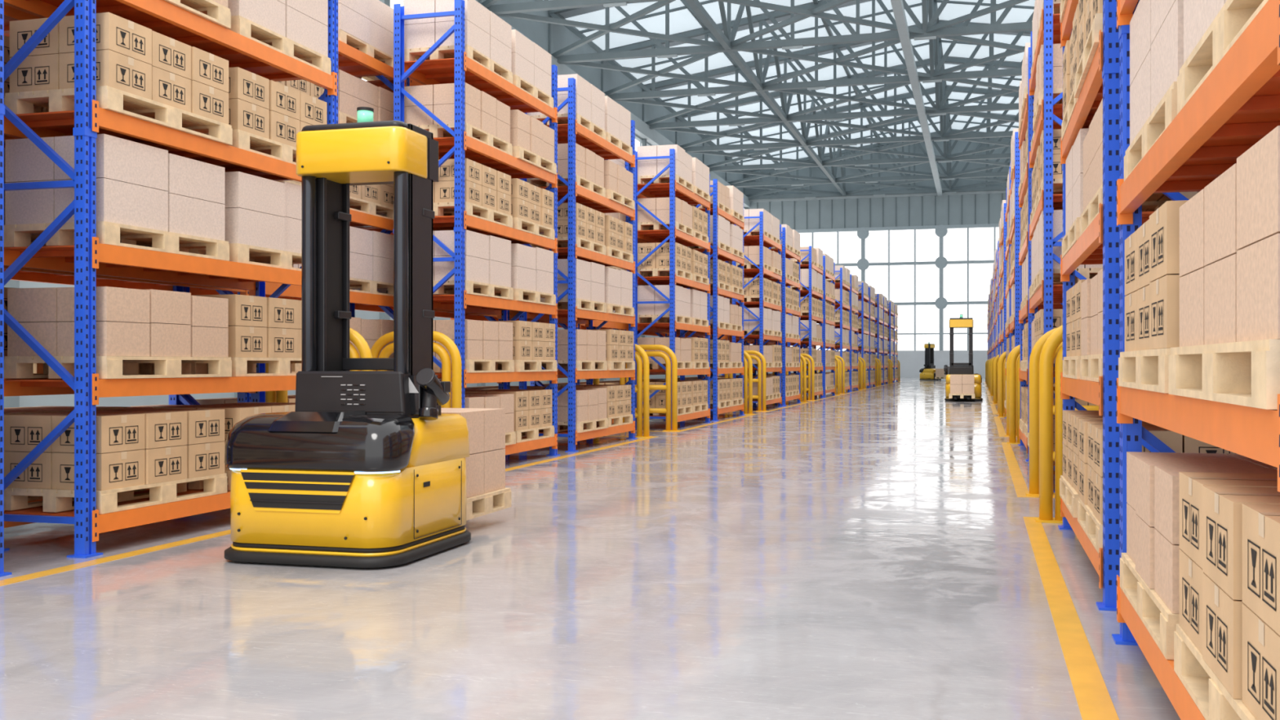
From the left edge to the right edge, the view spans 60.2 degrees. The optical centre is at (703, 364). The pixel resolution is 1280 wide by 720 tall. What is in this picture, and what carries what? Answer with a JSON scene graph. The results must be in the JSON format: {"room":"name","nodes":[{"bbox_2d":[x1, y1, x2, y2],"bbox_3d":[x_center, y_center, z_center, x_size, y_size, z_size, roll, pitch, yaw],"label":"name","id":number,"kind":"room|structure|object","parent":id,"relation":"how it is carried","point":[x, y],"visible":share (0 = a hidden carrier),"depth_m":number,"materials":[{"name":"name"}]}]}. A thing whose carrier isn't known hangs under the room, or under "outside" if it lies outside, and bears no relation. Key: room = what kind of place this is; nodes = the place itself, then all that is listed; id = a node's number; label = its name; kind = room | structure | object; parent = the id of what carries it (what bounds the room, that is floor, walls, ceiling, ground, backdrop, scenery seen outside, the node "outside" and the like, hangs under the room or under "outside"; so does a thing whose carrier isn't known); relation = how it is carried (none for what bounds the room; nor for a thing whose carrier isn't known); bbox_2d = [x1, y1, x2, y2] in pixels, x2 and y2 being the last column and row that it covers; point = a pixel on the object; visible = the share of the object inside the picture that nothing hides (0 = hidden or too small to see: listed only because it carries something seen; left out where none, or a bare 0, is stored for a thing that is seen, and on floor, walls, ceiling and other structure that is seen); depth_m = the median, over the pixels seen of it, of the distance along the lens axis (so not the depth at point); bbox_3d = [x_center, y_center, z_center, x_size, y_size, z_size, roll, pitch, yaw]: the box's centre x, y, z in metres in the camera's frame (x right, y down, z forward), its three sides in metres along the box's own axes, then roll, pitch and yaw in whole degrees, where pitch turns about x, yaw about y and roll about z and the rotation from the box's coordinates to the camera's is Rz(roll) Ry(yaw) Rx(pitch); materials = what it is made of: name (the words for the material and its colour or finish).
{"room":"warehouse","nodes":[
{"label":"warehouse","id":0,"kind":"room"},
{"bbox_2d":[4,0,746,408],"bbox_3d":[-7.845,-8.400,55.548,0.500,19.200,96.400,0,0,14],"label":"wall","id":1,"kind":"structure","parent":0,"point":[562,37],"depth_m":55.43,"materials":[{"name":"grey metal"}]},
{"bbox_2d":[475,0,750,207],"bbox_3d":[10.251,-14.900,51.036,37.200,0.800,96.000,0,0,14],"label":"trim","id":2,"kind":"structure","parent":1,"relation":"attached to","point":[642,130],"depth_m":70.41,"materials":[{"name":"grey metal"}]},
{"bbox_2d":[0,377,1180,719],"bbox_3d":[8.316,1.300,43.274,37.200,0.200,112.000,0,0,14],"label":"floor","id":3,"kind":"structure","parent":0,"point":[864,554],"depth_m":5.65,"materials":[{"name":"concrete"}]},
{"bbox_2d":[0,0,12,577],"bbox_3d":[-4.707,-1.360,5.013,0.860,5.120,2.840,0,0,14],"label":"rack","id":4,"kind":"object","parent":3,"relation":"on","point":[2,573],"visible":1,"depth_m":6.26,"materials":[{"name":"blue metal"}]},
{"bbox_2d":[4,4,251,502],"bbox_3d":[-4.816,-1.360,8.709,0.860,5.120,2.840,0,0,14],"label":"rack","id":5,"kind":"object","parent":3,"relation":"on","point":[11,14],"visible":0.04,"depth_m":8.85,"materials":[{"name":"orange metal"}]},
{"bbox_2d":[4,35,191,501],"bbox_3d":[-4.838,-1.540,8.713,0.838,4.977,2.556,0,0,14],"label":"box","id":6,"kind":"object","parent":5,"relation":"in","point":[38,368],"visible":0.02,"depth_m":7.79,"materials":[{"name":"brown cardboard"}]},
{"bbox_2d":[4,0,337,558],"bbox_3d":[-3.891,-1.360,8.287,0.860,5.120,2.840,0,0,14],"label":"rack","id":7,"kind":"object","parent":3,"relation":"on","point":[87,258],"visible":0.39,"depth_m":7.25,"materials":[{"name":"metal"}]},
{"bbox_2d":[4,0,331,514],"bbox_3d":[-3.872,-1.536,8.289,0.842,4.969,2.543,0,0,14],"label":"box","id":8,"kind":"object","parent":7,"relation":"in","point":[148,197],"visible":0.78,"depth_m":7.53,"materials":[{"name":"brown cardboard"}]},
{"bbox_2d":[182,40,406,404],"bbox_3d":[-4.141,-1.360,11.416,0.860,5.120,2.840,0,0,14],"label":"rack","id":9,"kind":"object","parent":3,"relation":"on","point":[353,61],"visible":0.05,"depth_m":11.88,"materials":[{"name":"orange metal"}]},
{"bbox_2d":[195,0,393,404],"bbox_3d":[-4.159,-1.540,11.424,0.841,4.976,2.552,0,0,14],"label":"box","id":10,"kind":"object","parent":9,"relation":"in","point":[366,26],"visible":0.06,"depth_m":11.91,"materials":[{"name":"brown cardboard"}]},
{"bbox_2d":[265,327,373,402],"bbox_3d":[-3.471,0.425,9.930,1.140,1.550,0.180,0,0,14],"label":"guard rail","id":11,"kind":"object","parent":3,"relation":"on","point":[281,396],"visible":0.2,"depth_m":9.81,"materials":[{"name":"yellow metal"}]},
{"bbox_2d":[224,106,511,568],"bbox_3d":[-2.128,-0.221,7.508,1.247,2.839,2.080,0,0,14],"label":"forklift","id":12,"kind":"object","parent":3,"relation":"on","point":[368,468],"visible":1,"depth_m":6.84,"materials":[{"name":"yellow metal"}]},
{"bbox_2d":[224,409,414,471],"bbox_3d":[-2.328,0.459,6.763,1.176,0.338,0.522,0,0,14],"label":"hood","id":13,"kind":"object","parent":12,"relation":"attached to","point":[298,440],"depth_m":6.54,"materials":[{"name":"black plastic"}]},
{"bbox_2d":[356,106,373,122],"bbox_3d":[-2.173,-1.573,7.076,0.120,0.135,0.120,0,0,14],"label":"beacon light","id":14,"kind":"object","parent":12,"relation":"on","point":[364,114],"depth_m":7.03,"materials":[{"name":"green plastic"}]},
{"bbox_2d":[370,331,461,408],"bbox_3d":[-3.051,0.425,11.613,1.140,1.550,0.180,0,0,14],"label":"guard rail","id":15,"kind":"object","parent":3,"relation":"on","point":[451,369],"visible":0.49,"depth_m":11.49,"materials":[{"name":"yellow metal"}]},
{"bbox_2d":[350,75,497,320],"bbox_3d":[-3.466,-1.360,14.123,0.860,5.120,2.840,0,0,14],"label":"rack","id":16,"kind":"object","parent":3,"relation":"on","point":[438,313],"visible":0.02,"depth_m":13.09,"materials":[{"name":"orange metal"}]},
{"bbox_2d":[355,58,498,391],"bbox_3d":[-3.485,-1.531,14.129,0.842,4.958,2.544,0,0,14],"label":"box","id":17,"kind":"object","parent":16,"relation":"in","point":[369,77],"visible":0.02,"depth_m":13.28,"materials":[{"name":"brown cardboard"}]},
{"bbox_2d":[393,0,559,456],"bbox_3d":[-2.651,-1.360,13.260,0.860,5.120,2.840,0,0,14],"label":"rack","id":18,"kind":"object","parent":3,"relation":"on","point":[460,69],"visible":0.52,"depth_m":12.35,"materials":[{"name":"metal"}]},
{"bbox_2d":[403,0,557,445],"bbox_3d":[-2.630,-1.540,13.255,0.838,4.977,2.556,0,0,14],"label":"box","id":19,"kind":"object","parent":18,"relation":"in","point":[495,267],"visible":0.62,"depth_m":12.76,"materials":[{"name":"brown cardboard"}]},
{"bbox_2d":[464,310,577,389],"bbox_3d":[-2.791,-1.360,16.830,0.860,5.120,2.840,0,0,14],"label":"rack","id":20,"kind":"object","parent":3,"relation":"on","point":[510,313],"visible":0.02,"depth_m":16.23,"materials":[{"name":"orange metal"}]},
{"bbox_2d":[466,182,559,389],"bbox_3d":[-2.813,-1.540,16.835,0.838,4.977,2.556,0,0,14],"label":"box","id":21,"kind":"object","parent":20,"relation":"in","point":[534,184],"visible":0.03,"depth_m":16.30,"materials":[{"name":"brown cardboard"}]},
{"bbox_2d":[0,381,1119,719],"bbox_3d":[7.216,1.198,38.820,9.980,0.003,75.165,0,0,14],"label":"floor marking","id":22,"kind":"object","parent":3,"relation":"on","point":[1094,700],"depth_m":5.82,"materials":[{"name":"yellow paint"}]},
{"bbox_2d":[519,77,637,452],"bbox_3d":[-1.834,-1.360,16.535,0.860,5.120,2.840,0,0,14],"label":"rack","id":23,"kind":"object","parent":3,"relation":"on","point":[571,133],"visible":0.52,"depth_m":15.49,"materials":[{"name":"metal"}]},
{"bbox_2d":[526,73,635,432],"bbox_3d":[-1.813,-1.540,16.530,0.838,4.977,2.556,0,0,14],"label":"box","id":24,"kind":"object","parent":23,"relation":"in","point":[598,288],"visible":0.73,"depth_m":16.09,"materials":[{"name":"brown cardboard"}]},
{"bbox_2d":[537,161,628,423],"bbox_3d":[-2.116,-1.360,19.537,0.860,5.120,2.840,0,0,14],"label":"rack","id":25,"kind":"object","parent":3,"relation":"on","point":[615,326],"visible":0.02,"depth_m":19.77,"materials":[{"name":"orange metal"}]},
{"bbox_2d":[542,159,626,386],"bbox_3d":[-2.134,-1.540,19.545,0.841,4.976,2.552,0,0,14],"label":"box","id":26,"kind":"object","parent":25,"relation":"in","point":[621,162],"visible":0.02,"depth_m":20.06,"materials":[{"name":"brown cardboard"}]},
{"bbox_2d":[593,343,652,437],"bbox_3d":[-1.415,0.425,18.177,1.140,1.550,0.180,0,0,14],"label":"guard rail","id":27,"kind":"object","parent":3,"relation":"on","point":[638,389],"visible":0.27,"depth_m":18.04,"materials":[{"name":"yellow metal"}]},
{"bbox_2d":[593,194,669,420],"bbox_3d":[-1.441,-1.360,22.244,0.860,5.120,2.840,0,0,14],"label":"rack","id":28,"kind":"object","parent":3,"relation":"on","point":[640,196],"visible":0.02,"depth_m":21.71,"materials":[{"name":"metal"}]},
{"bbox_2d":[619,344,679,431],"bbox_3d":[-0.995,0.425,19.861,1.140,1.550,0.180,0,0,14],"label":"guard rail","id":29,"kind":"object","parent":3,"relation":"on","point":[646,347],"visible":0.57,"depth_m":19.73,"materials":[{"name":"yellow metal"}]},
{"bbox_2d":[637,329,702,378],"bbox_3d":[-0.766,-1.360,24.952,0.860,5.120,2.840,0,0,14],"label":"rack","id":30,"kind":"object","parent":3,"relation":"on","point":[700,376],"visible":0.02,"depth_m":24.88,"materials":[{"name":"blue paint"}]},
{"bbox_2d":[635,148,711,430],"bbox_3d":[-0.595,-1.360,21.508,0.860,5.120,2.840,0,0,14],"label":"rack","id":31,"kind":"object","parent":3,"relation":"on","point":[672,189],"visible":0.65,"depth_m":20.32,"materials":[{"name":"blue metal"}]},
{"bbox_2d":[636,144,710,415],"bbox_3d":[-0.577,-1.540,21.500,0.841,4.976,2.552,0,0,14],"label":"box","id":32,"kind":"object","parent":31,"relation":"in","point":[691,173],"visible":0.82,"depth_m":20.60,"materials":[{"name":"brown cardboard"}]},
{"bbox_2d":[680,178,744,421],"bbox_3d":[0.222,-1.360,24.782,0.860,5.120,2.840,0,0,14],"label":"rack","id":33,"kind":"object","parent":3,"relation":"on","point":[716,253],"visible":0.52,"depth_m":23.56,"materials":[{"name":"blue metal"}]},
{"bbox_2d":[724,350,768,411],"bbox_3d":[1.062,0.425,28.108,1.140,1.550,0.180,0,0,14],"label":"guard rail","id":34,"kind":"object","parent":3,"relation":"on","point":[758,397],"visible":0.47,"depth_m":27.97,"materials":[{"name":"yellow metal"}]},
{"bbox_2d":[743,351,753,414],"bbox_3d":[0.642,0.425,26.425,1.140,1.550,0.180,0,0,14],"label":"guard rail","id":35,"kind":"object","parent":3,"relation":"on","point":[746,354],"visible":0.33,"depth_m":26.28,"materials":[{"name":"yellow metal"}]},
{"bbox_2d":[731,211,782,410],"bbox_3d":[1.462,-1.360,29.755,0.860,5.120,2.840,0,0,14],"label":"rack","id":36,"kind":"object","parent":3,"relation":"on","point":[761,240],"visible":0.52,"depth_m":28.65,"materials":[{"name":"metal"}]},
{"bbox_2d":[756,226,800,405],"bbox_3d":[2.278,-1.360,33.030,0.860,5.120,2.840,0,0,14],"label":"rack","id":37,"kind":"object","parent":3,"relation":"on","point":[785,253],"visible":0.49,"depth_m":31.77,"materials":[{"name":"blue metal"}]},
{"bbox_2d":[772,354,808,402],"bbox_3d":[2.698,0.425,34.672,1.140,1.550,0.180,0,0,14],"label":"guard rail","id":38,"kind":"object","parent":3,"relation":"on","point":[802,357],"visible":0.26,"depth_m":34.53,"materials":[{"name":"yellow metal"}]},
{"bbox_2d":[785,353,815,400],"bbox_3d":[3.118,0.425,36.356,1.140,1.550,0.180,0,0,14],"label":"guard rail","id":39,"kind":"object","parent":3,"relation":"on","point":[804,355],"visible":0.45,"depth_m":36.22,"materials":[{"name":"yellow metal"}]},
{"bbox_2d":[786,245,822,399],"bbox_3d":[3.518,-1.360,38.003,0.860,5.120,2.840,0,0,14],"label":"rack","id":40,"kind":"object","parent":3,"relation":"on","point":[809,292],"visible":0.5,"depth_m":36.81,"materials":[{"name":"blue metal"}]},
{"bbox_2d":[802,255,835,397],"bbox_3d":[4.335,-1.360,41.278,0.860,5.120,2.840,0,0,14],"label":"rack","id":41,"kind":"object","parent":3,"relation":"on","point":[825,276],"visible":0.52,"depth_m":40.02,"materials":[{"name":"blue metal"}]},
{"bbox_2d":[816,356,840,395],"bbox_3d":[4.754,0.425,42.920,1.140,1.550,0.180,0,0,14],"label":"guard rail","id":42,"kind":"object","parent":3,"relation":"on","point":[837,364],"visible":0.27,"depth_m":42.78,"materials":[{"name":"yellow metal"}]},
{"bbox_2d":[817,355,844,393],"bbox_3d":[5.174,0.425,44.603,1.140,1.550,0.180,0,0,14],"label":"guard rail","id":43,"kind":"object","parent":3,"relation":"on","point":[836,356],"visible":0.37,"depth_m":44.46,"materials":[{"name":"yellow metal"}]},
{"bbox_2d":[825,267,849,393],"bbox_3d":[5.574,-1.360,46.250,0.860,5.120,2.840,0,0,14],"label":"rack","id":44,"kind":"object","parent":3,"relation":"on","point":[841,285],"visible":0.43,"depth_m":44.95,"materials":[{"name":"blue metal"}]},
{"bbox_2d":[835,274,858,391],"bbox_3d":[6.391,-1.360,49.525,0.860,5.120,2.840,0,0,14],"label":"rack","id":45,"kind":"object","parent":3,"relation":"on","point":[851,309],"visible":0.4,"depth_m":48.11,"materials":[{"name":"blue metal"}]},
{"bbox_2d":[845,356,866,389],"bbox_3d":[7.231,0.425,52.851,1.140,1.550,0.180,0,0,14],"label":"guard rail","id":46,"kind":"object","parent":3,"relation":"on","point":[864,365],"visible":0.4,"depth_m":52.71,"materials":[{"name":"yellow metal"}]},
{"bbox_2d":[846,282,869,387],"bbox_3d":[7.631,-1.360,54.498,0.860,5.120,2.840,0,0,14],"label":"rack","id":47,"kind":"object","parent":3,"relation":"on","point":[862,297],"visible":0.48,"depth_m":53.07,"materials":[{"name":"metal"}]},
{"bbox_2d":[857,357,862,390],"bbox_3d":[6.811,0.425,51.167,1.140,1.550,0.180,0,0,14],"label":"guard rail","id":48,"kind":"object","parent":3,"relation":"on","point":[860,364],"visible":0.29,"depth_m":51.03,"materials":[{"name":"yellow metal"}]},
{"bbox_2d":[854,287,875,387],"bbox_3d":[8.447,-1.360,57.773,0.860,5.120,2.840,0,0,14],"label":"rack","id":49,"kind":"object","parent":3,"relation":"on","point":[864,300],"visible":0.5,"depth_m":56.60,"materials":[{"name":"metal"}]},
{"bbox_2d":[863,293,883,384],"bbox_3d":[9.687,-1.360,62.745,0.860,5.120,2.840,0,0,14],"label":"rack","id":50,"kind":"object","parent":3,"relation":"on","point":[877,321],"visible":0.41,"depth_m":61.41,"materials":[{"name":"metal"}]},
{"bbox_2d":[870,297,888,384],"bbox_3d":[10.504,-1.360,66.020,0.860,5.120,2.840,0,0,14],"label":"rack","id":51,"kind":"object","parent":3,"relation":"on","point":[884,308],"visible":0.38,"depth_m":64.90,"materials":[{"name":"metal"}]},
{"bbox_2d":[879,302,893,382],"bbox_3d":[11.743,-1.360,70.993,0.860,5.120,2.840,0,0,14],"label":"rack","id":52,"kind":"object","parent":3,"relation":"on","point":[889,313],"visible":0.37,"depth_m":69.56,"materials":[{"name":"metal"}]},
{"bbox_2d":[884,304,897,382],"bbox_3d":[12.560,-1.360,74.267,0.860,5.120,2.840,0,0,14],"label":"rack","id":53,"kind":"object","parent":3,"relation":"on","point":[895,315],"visible":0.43,"depth_m":73.14,"materials":[{"name":"metal"}]},
{"bbox_2d":[919,342,946,380],"bbox_3d":[17.167,-0.221,81.909,2.080,2.839,1.247,0,0,39],"label":"forklift","id":54,"kind":"object","parent":3,"relation":"on","point":[929,372],"visible":0.98,"depth_m":81.76,"materials":[{"name":"yellow metal"}]},
{"bbox_2d":[943,314,982,401],"bbox_3d":[8.450,-0.221,35.912,1.247,2.839,2.080,0,0,14],"label":"forklift","id":55,"kind":"object","parent":3,"relation":"on","point":[962,384],"visible":1,"depth_m":35.94,"materials":[{"name":"yellow metal"}]},
{"bbox_2d":[991,356,995,395],"bbox_3d":[11.314,0.425,41.284,1.140,1.550,0.180,0,0,14],"label":"guard rail","id":56,"kind":"object","parent":3,"relation":"on","point":[993,359],"visible":0.2,"depth_m":41.36,"materials":[{"name":"yellow metal"}]},
{"bbox_2d":[992,279,995,356],"bbox_3d":[12.153,-1.360,44.610,0.860,5.120,2.840,0,0,14],"label":"rack","id":57,"kind":"object","parent":3,"relation":"on","point":[993,304],"visible":0.19,"depth_m":43.35,"materials":[{"name":"blue metal"}]},
{"bbox_2d":[992,262,994,356],"bbox_3d":[12.134,-1.531,44.616,0.842,4.958,2.544,0,0,14],"label":"box","id":58,"kind":"object","parent":57,"relation":"in","point":[993,263],"visible":0.06,"depth_m":44.09,"materials":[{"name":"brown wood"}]},
{"bbox_2d":[994,251,996,356],"bbox_3d":[10.913,-1.360,39.637,0.860,5.120,2.840,0,0,14],"label":"rack","id":59,"kind":"object","parent":3,"relation":"on","point":[995,274],"visible":0.21,"depth_m":38.38,"materials":[{"name":"blue metal"}]},
{"bbox_2d":[992,355,999,404],"bbox_3d":[9.257,0.425,33.037,1.140,1.550,0.180,0,0,14],"label":"guard rail","id":60,"kind":"object","parent":3,"relation":"on","point":[995,365],"visible":0.12,"depth_m":33.12,"materials":[{"name":"yellow metal"}]},
{"bbox_2d":[995,240,999,355],"bbox_3d":[10.097,-1.360,36.362,0.860,5.120,2.840,0,0,14],"label":"rack","id":61,"kind":"object","parent":3,"relation":"on","point":[997,261],"visible":0.19,"depth_m":35.10,"materials":[{"name":"blue metal"}]},
{"bbox_2d":[998,241,1001,356],"bbox_3d":[8.857,-1.360,31.390,0.860,5.120,2.840,0,0,14],"label":"rack","id":62,"kind":"object","parent":3,"relation":"on","point":[1000,277],"visible":0.09,"depth_m":31.36,"materials":[{"name":"blue metal"}]},
{"bbox_2d":[998,217,1000,355],"bbox_3d":[8.838,-1.531,31.396,0.842,4.958,2.544,0,0,14],"label":"box","id":63,"kind":"object","parent":62,"relation":"in","point":[999,334],"visible":0.13,"depth_m":30.87,"materials":[{"name":"brown cardboard"}]},
{"bbox_2d":[995,351,1006,413],"bbox_3d":[7.621,0.425,26.473,1.140,1.550,0.180,0,0,14],"label":"guard rail","id":64,"kind":"object","parent":3,"relation":"on","point":[1004,352],"visible":0.04,"depth_m":26.56,"materials":[{"name":"yellow metal"}]},
{"bbox_2d":[997,351,1006,417],"bbox_3d":[7.201,0.425,24.789,1.140,1.550,0.180,0,0,14],"label":"guard rail","id":65,"kind":"object","parent":3,"relation":"on","point":[1003,357],"visible":0.16,"depth_m":24.86,"materials":[{"name":"yellow metal"}]},
{"bbox_2d":[1000,203,1020,353],"bbox_3d":[8.040,-1.360,28.115,0.860,5.120,2.840,0,0,14],"label":"rack","id":66,"kind":"object","parent":3,"relation":"on","point":[1003,304],"visible":0.24,"depth_m":26.86,"materials":[{"name":"blue metal"}]},
{"bbox_2d":[1000,200,1006,353],"bbox_3d":[8.023,-1.540,28.123,0.841,4.976,2.552,0,0,14],"label":"box","id":67,"kind":"object","parent":66,"relation":"in","point":[1003,201],"visible":0.19,"depth_m":27.79,"materials":[{"name":"brown cardboard"}]},
{"bbox_2d":[1004,345,1020,436],"bbox_3d":[5.564,0.425,18.225,1.140,1.550,0.180,0,0,14],"label":"guard rail","id":68,"kind":"object","parent":3,"relation":"on","point":[1013,349],"visible":0.12,"depth_m":18.30,"materials":[{"name":"yellow metal"}]},
{"bbox_2d":[1004,166,1020,417],"bbox_3d":[6.801,-1.360,23.142,0.860,5.120,2.840,0,0,14],"label":"rack","id":69,"kind":"object","parent":3,"relation":"on","point":[1007,330],"visible":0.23,"depth_m":22.95,"materials":[{"name":"blue metal"}]},
{"bbox_2d":[1004,163,1026,408],"bbox_3d":[6.779,-1.540,23.147,0.838,4.977,2.556,0,0,14],"label":"box","id":70,"kind":"object","parent":69,"relation":"in","point":[1007,322],"visible":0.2,"depth_m":22.61,"materials":[{"name":"brown cardboard"}]},
{"bbox_2d":[1006,344,1020,444],"bbox_3d":[5.145,0.425,16.542,1.140,1.550,0.180,0,0,14],"label":"guard rail","id":71,"kind":"object","parent":3,"relation":"on","point":[1012,363],"visible":0.2,"depth_m":16.62,"materials":[{"name":"yellow metal"}]},
{"bbox_2d":[1009,132,1027,386],"bbox_3d":[5.984,-1.360,19.867,0.860,5.120,2.840,0,0,14],"label":"rack","id":72,"kind":"object","parent":3,"relation":"on","point":[1015,326],"visible":0.27,"depth_m":18.61,"materials":[{"name":"blue metal"}]},
{"bbox_2d":[1008,128,1054,386],"bbox_3d":[5.965,-1.531,19.874,0.842,4.958,2.544,0,0,14],"label":"box","id":73,"kind":"object","parent":72,"relation":"in","point":[1012,141],"visible":0.15,"depth_m":19.42,"materials":[{"name":"brown cardboard"}]},
{"bbox_2d":[1017,47,1062,461],"bbox_3d":[4.744,-1.360,14.895,0.860,5.120,2.840,0,0,14],"label":"rack","id":74,"kind":"object","parent":3,"relation":"on","point":[1024,376],"visible":0.25,"depth_m":13.89,"materials":[{"name":"blue metal"}]},
{"bbox_2d":[1017,42,1056,437],"bbox_3d":[4.727,-1.540,14.902,0.841,4.976,2.552,0,0,14],"label":"box","id":75,"kind":"object","parent":74,"relation":"in","point":[1023,90],"visible":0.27,"depth_m":14.90,"materials":[{"name":"brown cardboard"}]},
{"bbox_2d":[1034,324,1062,523],"bbox_3d":[3.088,0.425,8.294,1.140,1.550,0.180,0,0,14],"label":"guard rail","id":76,"kind":"object","parent":3,"relation":"on","point":[1054,340],"visible":0.21,"depth_m":8.37,"materials":[{"name":"yellow metal"}]},
{"bbox_2d":[1027,0,1087,492],"bbox_3d":[3.928,-1.360,11.620,0.860,5.120,2.840,0,0,14],"label":"rack","id":77,"kind":"object","parent":3,"relation":"on","point":[1051,117],"visible":0.25,"depth_m":10.36,"materials":[{"name":"blue metal"}]},
{"bbox_2d":[1027,0,1102,451],"bbox_3d":[3.906,-1.540,11.625,0.838,4.977,2.556,0,0,14],"label":"box","id":78,"kind":"object","parent":77,"relation":"in","point":[1088,271],"visible":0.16,"depth_m":10.57,"materials":[{"name":"brown cardboard"}]},
{"bbox_2d":[1025,327,1098,496],"bbox_3d":[3.508,0.425,9.978,1.140,1.550,0.180,0,0,14],"label":"guard rail","id":79,"kind":"object","parent":3,"relation":"on","point":[1034,357],"visible":0.17,"depth_m":10.05,"materials":[{"name":"yellow metal"}]},
{"bbox_2d":[1057,0,1189,611],"bbox_3d":[2.688,-1.360,6.647,0.860,5.120,2.840,0,0,14],"label":"rack","id":80,"kind":"object","parent":3,"relation":"on","point":[1100,243],"visible":0.38,"depth_m":5.39,"materials":[{"name":"blue metal"}]},
{"bbox_2d":[1059,0,1236,553],"bbox_3d":[2.669,-1.531,6.653,0.842,4.958,2.544,0,0,14],"label":"box","id":81,"kind":"object","parent":80,"relation":"in","point":[1081,482],"visible":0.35,"depth_m":6.44,"materials":[{"name":"brown cardboard"}]},
{"bbox_2d":[1111,0,1279,719],"bbox_3d":[1.871,-1.360,3.372,0.860,5.120,2.840,0,0,14],"label":"rack","id":82,"kind":"object","parent":3,"relation":"on","point":[1237,105],"visible":0.62,"depth_m":3.40,"materials":[{"name":"orange metal"}]},
{"bbox_2d":[559,0,1035,164],"bbox_3d":[14.122,-19.400,66.561,37.200,2.800,64.000,0,0,14],"label":"skylight","id":83,"kind":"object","parent":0,"point":[681,21],"depth_m":69.44,"materials":[{"name":"white glass"}]},
{"bbox_2d":[478,0,1034,199],"bbox_3d":[14.103,-17.850,66.483,37.500,5.900,64.160,0,0,14],"label":"roof truss","id":84,"kind":"object","parent":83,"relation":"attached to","point":[953,29],"visible":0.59,"depth_m":64.34,"materials":[{"name":"grey metal"}]},
{"bbox_2d":[744,137,1011,377],"bbox_3d":[21.863,-9.800,97.610,37.200,22.000,0.600,0,0,14],"label":"wall","id":85,"kind":"structure","parent":0,"point":[978,209],"depth_m":98.59,"materials":[{"name":"grey metal"}]},
{"bbox_2d":[811,224,995,351],"bbox_3d":[21.882,-6.775,97.683,37.200,11.150,0.350,0,0,14],"label":"window","id":86,"kind":"structure","parent":85,"relation":"in","point":[940,262],"depth_m":97.83,"materials":[{"name":"white glass"}]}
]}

